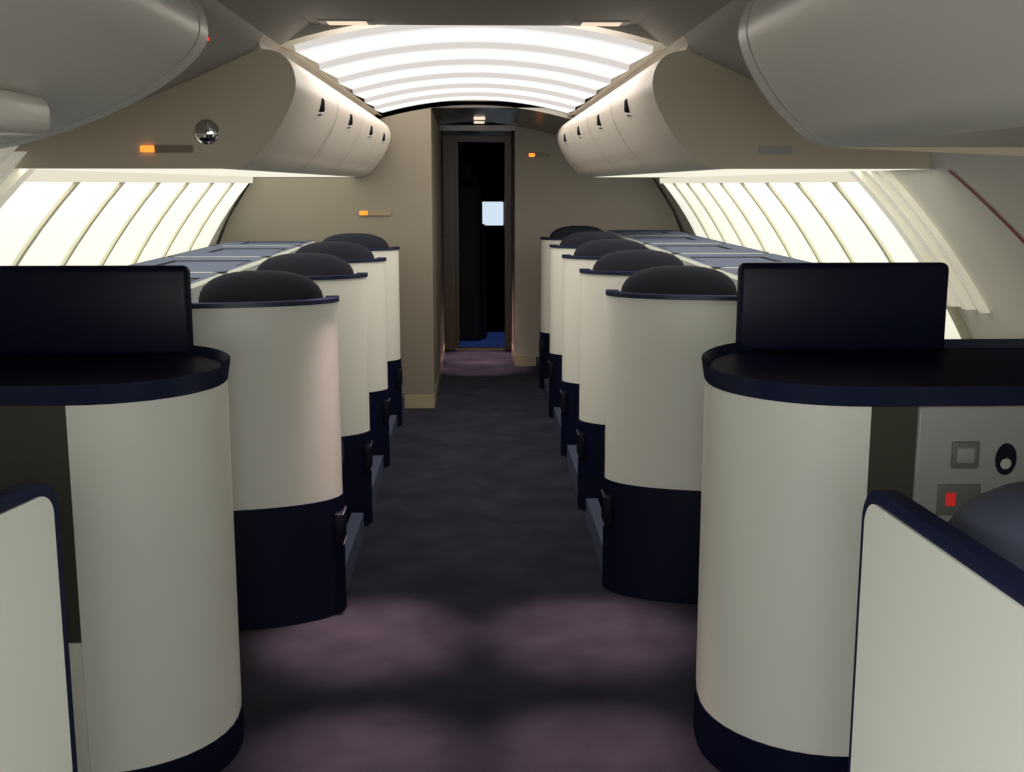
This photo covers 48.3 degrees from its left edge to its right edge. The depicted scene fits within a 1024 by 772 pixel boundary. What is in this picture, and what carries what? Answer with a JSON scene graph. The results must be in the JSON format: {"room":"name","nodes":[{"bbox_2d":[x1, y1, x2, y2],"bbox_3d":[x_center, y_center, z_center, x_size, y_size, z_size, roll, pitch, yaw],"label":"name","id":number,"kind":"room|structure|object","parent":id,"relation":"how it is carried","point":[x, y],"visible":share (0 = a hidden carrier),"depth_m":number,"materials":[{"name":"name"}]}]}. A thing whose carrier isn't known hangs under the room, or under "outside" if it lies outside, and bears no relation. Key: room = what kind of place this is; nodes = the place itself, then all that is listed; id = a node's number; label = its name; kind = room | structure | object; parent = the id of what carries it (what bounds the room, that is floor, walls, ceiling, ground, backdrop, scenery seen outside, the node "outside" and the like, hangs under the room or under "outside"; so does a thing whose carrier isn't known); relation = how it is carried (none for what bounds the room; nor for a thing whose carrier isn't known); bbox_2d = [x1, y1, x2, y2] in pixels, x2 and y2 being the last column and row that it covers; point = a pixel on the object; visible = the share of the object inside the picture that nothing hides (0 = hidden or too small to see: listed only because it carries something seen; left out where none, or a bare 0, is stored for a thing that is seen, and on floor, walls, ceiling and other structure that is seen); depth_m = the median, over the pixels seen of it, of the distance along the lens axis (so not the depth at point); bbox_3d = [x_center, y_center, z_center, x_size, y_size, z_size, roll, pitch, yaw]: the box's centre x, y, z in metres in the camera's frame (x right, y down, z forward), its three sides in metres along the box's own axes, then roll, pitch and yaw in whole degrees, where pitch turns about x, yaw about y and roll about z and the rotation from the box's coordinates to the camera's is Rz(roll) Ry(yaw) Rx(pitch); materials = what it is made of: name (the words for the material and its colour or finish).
{"room":"airplane cabin","nodes":[
{"label":"airplane cabin","id":0,"kind":"room"},
{"bbox_2d":[0,145,253,265],"bbox_3d":[-1.585,-0.111,4.085,0.567,1.600,11.380,0,10,-2],"label":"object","id":1,"kind":"object","parent":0,"point":[48,217],"visible":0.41,"depth_m":4.56,"materials":[{"name":"white plastic"}]},
{"bbox_2d":[16,0,262,148],"bbox_3d":[-0.989,-0.408,0.810,0.723,0.322,4.998,0,10,-2],"label":"ceiling","id":2,"kind":"structure","parent":0,"point":[230,38],"depth_m":3.04,"materials":[{"name":"grey plastic"}]},
{"bbox_2d":[220,350,719,771],"bbox_3d":[-0.146,0.601,4.825,3.600,0.060,12.500,0,10,-2],"label":"floor","id":3,"kind":"structure","parent":0,"point":[479,629],"depth_m":3.58,"materials":[{"name":"purple carpet"}]},
{"bbox_2d":[0,482,77,771],"bbox_3d":[-0.828,0.713,1.105,0.465,1.012,1.080,0,10,-2],"label":"pod","id":4,"kind":"object","parent":3,"relation":"on","point":[37,727],"visible":1,"depth_m":1.51,"materials":[{"name":"white plastic"}]},
{"bbox_2d":[0,265,243,771],"bbox_3d":[-1.195,0.324,2.800,1.032,1.190,0.668,0,10,-2],"label":"pod","id":5,"kind":"object","parent":3,"relation":"on","point":[109,401],"visible":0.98,"depth_m":2.60,"materials":[{"name":"white plastic"}]},
{"bbox_2d":[131,253,383,526],"bbox_3d":[-1.124,-0.031,5.020,1.064,1.118,1.066,0,10,-2],"label":"pod","id":6,"kind":"object","parent":3,"relation":"on","point":[362,471],"visible":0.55,"depth_m":4.67,"materials":[{"name":"white plastic"}]},
{"bbox_2d":[190,270,363,630],"bbox_3d":[-1.093,0.141,4.045,1.064,1.118,1.066,0,10,-2],"label":"pod","id":7,"kind":"object","parent":3,"relation":"on","point":[297,551],"visible":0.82,"depth_m":3.61,"materials":[{"name":"white plastic"}]},
{"bbox_2d":[165,241,396,467],"bbox_3d":[-1.155,-0.203,5.995,1.064,1.118,1.066,0,10,-2],"label":"pod","id":8,"kind":"object","parent":3,"relation":"on","point":[383,425],"visible":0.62,"depth_m":5.65,"materials":[{"name":"white plastic"}]},
{"bbox_2d":[213,233,404,426],"bbox_3d":[-1.181,-0.343,6.789,1.064,1.118,0.701,0,10,-2],"label":"pod","id":9,"kind":"object","parent":3,"relation":"on","point":[378,246],"visible":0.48,"depth_m":6.62,"materials":[{"name":"white plastic"}]},
{"bbox_2d":[219,108,444,407],"bbox_3d":[-1.259,-1.000,8.375,1.457,1.860,2.646,0,10,-2],"label":"wall","id":10,"kind":"structure","parent":3,"relation":"on","point":[399,202],"depth_m":7.05,"materials":[{"name":"brown plastic"}]},
{"bbox_2d":[511,126,680,365],"bbox_3d":[0.717,-1.157,9.269,1.427,1.860,0.956,0,10,-2],"label":"wall","id":11,"kind":"structure","parent":3,"relation":"on","point":[548,194],"depth_m":8.76,"materials":[{"name":"beige plastic"}]},
{"bbox_2d":[443,124,510,349],"bbox_3d":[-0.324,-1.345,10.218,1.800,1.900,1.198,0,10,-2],"label":"door frame","id":12,"kind":"structure","parent":11,"relation":"attached to","point":[494,340],"depth_m":9.69,"materials":[{"name":"brown metal"}]},
{"bbox_2d":[536,226,694,388],"bbox_3d":[0.711,-0.596,8.225,1.064,1.118,1.066,0,10,-2],"label":"pod","id":13,"kind":"object","parent":3,"relation":"on","point":[559,234],"visible":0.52,"depth_m":7.87,"materials":[{"name":"white plastic"}]},
{"bbox_2d":[544,231,725,417],"bbox_3d":[0.742,-0.423,7.240,1.064,1.118,1.066,0,10,-2],"label":"pod","id":14,"kind":"object","parent":3,"relation":"on","point":[570,243],"visible":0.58,"depth_m":6.88,"materials":[{"name":"white plastic"}]},
{"bbox_2d":[586,266,737,603],"bbox_3d":[0.836,0.098,4.287,1.064,1.118,1.066,0,10,-2],"label":"pod","id":15,"kind":"object","parent":3,"relation":"on","point":[644,532],"visible":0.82,"depth_m":3.83,"materials":[{"name":"white plastic"}]},
{"bbox_2d":[554,239,769,456],"bbox_3d":[0.773,-0.249,6.256,1.064,1.118,1.066,0,10,-2],"label":"pod","id":16,"kind":"object","parent":3,"relation":"on","point":[566,416],"visible":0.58,"depth_m":5.89,"materials":[{"name":"white plastic"}]},
{"bbox_2d":[567,250,811,510],"bbox_3d":[0.805,-0.076,5.272,1.064,1.118,1.066,0,10,-2],"label":"pod","id":17,"kind":"object","parent":3,"relation":"on","point":[586,459],"visible":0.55,"depth_m":4.90,"materials":[{"name":"white plastic"}]},
{"bbox_2d":[693,262,1023,771],"bbox_3d":[1.000,0.310,2.876,1.077,1.190,0.763,0,10,-2],"label":"pod","id":18,"kind":"object","parent":3,"relation":"on","point":[839,383],"visible":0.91,"depth_m":2.61,"materials":[{"name":"white plastic"}]},
{"bbox_2d":[848,481,1023,771],"bbox_3d":[0.731,0.693,1.126,0.477,1.045,1.080,0,10,-2],"label":"pod","id":19,"kind":"object","parent":3,"relation":"on","point":[938,671],"visible":1,"depth_m":1.35,"materials":[{"name":"white plastic"}]},
{"bbox_2d":[281,25,666,100],"bbox_3d":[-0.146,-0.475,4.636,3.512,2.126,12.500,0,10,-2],"label":"ceiling light panel","id":20,"kind":"object","parent":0,"point":[290,44],"depth_m":4.80,"materials":[{"name":"beige plastic"}]},
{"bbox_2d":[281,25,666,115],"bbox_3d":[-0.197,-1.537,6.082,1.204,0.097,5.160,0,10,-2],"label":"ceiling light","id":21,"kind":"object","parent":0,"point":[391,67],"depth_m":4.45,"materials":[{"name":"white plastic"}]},
{"bbox_2d":[217,0,731,46],"bbox_3d":[-0.033,-0.643,0.942,1.200,0.096,5.280,0,10,-2],"label":"ceiling","id":22,"kind":"structure","parent":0,"point":[664,22],"depth_m":3.25,"materials":[{"name":"beige plastic"}]},
{"bbox_2d":[363,100,586,135],"bbox_3d":[-0.266,-1.905,8.255,3.400,0.150,2.630,0,10,-2],"label":"ceiling","id":23,"kind":"structure","parent":0,"point":[510,115],"depth_m":7.57,"materials":[{"name":"beige plastic"}]},
{"bbox_2d":[0,0,207,148],"bbox_3d":[-0.967,-0.442,1.161,0.831,0.377,2.100,0,10,-2],"label":"bin","id":24,"kind":"object","parent":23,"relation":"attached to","point":[66,65],"visible":1,"depth_m":1.78,"materials":[{"name":"white plastic"}]},
{"bbox_2d":[13,34,390,176],"bbox_3d":[-1.091,-1.138,5.110,0.835,0.378,3.767,0,10,-2],"label":"bin","id":25,"kind":"object","parent":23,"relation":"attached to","point":[263,112],"visible":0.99,"depth_m":3.30,"materials":[{"name":"beige plastic"}]},
{"bbox_2d":[557,36,930,176],"bbox_3d":[0.757,-1.163,5.251,0.835,0.378,3.906,0,10,-2],"label":"bin","id":26,"kind":"object","parent":23,"relation":"attached to","point":[682,113],"visible":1,"depth_m":3.37,"materials":[{"name":"beige plastic"}]},
{"bbox_2d":[738,0,1023,155],"bbox_3d":[0.882,-0.452,1.218,0.843,0.377,2.100,0,10,-2],"label":"bin","id":27,"kind":"object","parent":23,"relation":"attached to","point":[945,76],"visible":1,"depth_m":1.66,"materials":[{"name":"white plastic"}]},
{"bbox_2d":[458,123,504,331],"bbox_3d":[-0.343,-1.535,10.817,3.600,2.186,0.050,0,10,-2],"label":"wall","id":28,"kind":"structure","parent":0,"point":[488,157],"depth_m":10.80,"materials":[{"name":"black"}]},
{"bbox_2d":[459,159,502,340],"bbox_3d":[-0.318,-1.252,10.500,0.275,1.620,0.770,3,10,16],"label":"doorway","id":29,"kind":"structure","parent":28,"relation":"in","point":[475,214],"depth_m":10.19,"materials":[{"name":"black"}]},
{"bbox_2d":[683,0,754,80],"bbox_3d":[0.848,-0.891,3.548,0.723,0.322,10.440,0,10,-2],"label":"ceiling","id":30,"kind":"structure","parent":0,"point":[715,39],"depth_m":3.04,"materials":[{"name":"grey plastic"}]},
{"bbox_2d":[652,152,1023,338],"bbox_3d":[1.328,-0.127,4.175,0.567,1.600,11.380,0,10,-2],"label":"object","id":31,"kind":"object","parent":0,"point":[964,212],"visible":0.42,"depth_m":3.88,"materials":[{"name":"white plastic"}]}
]}

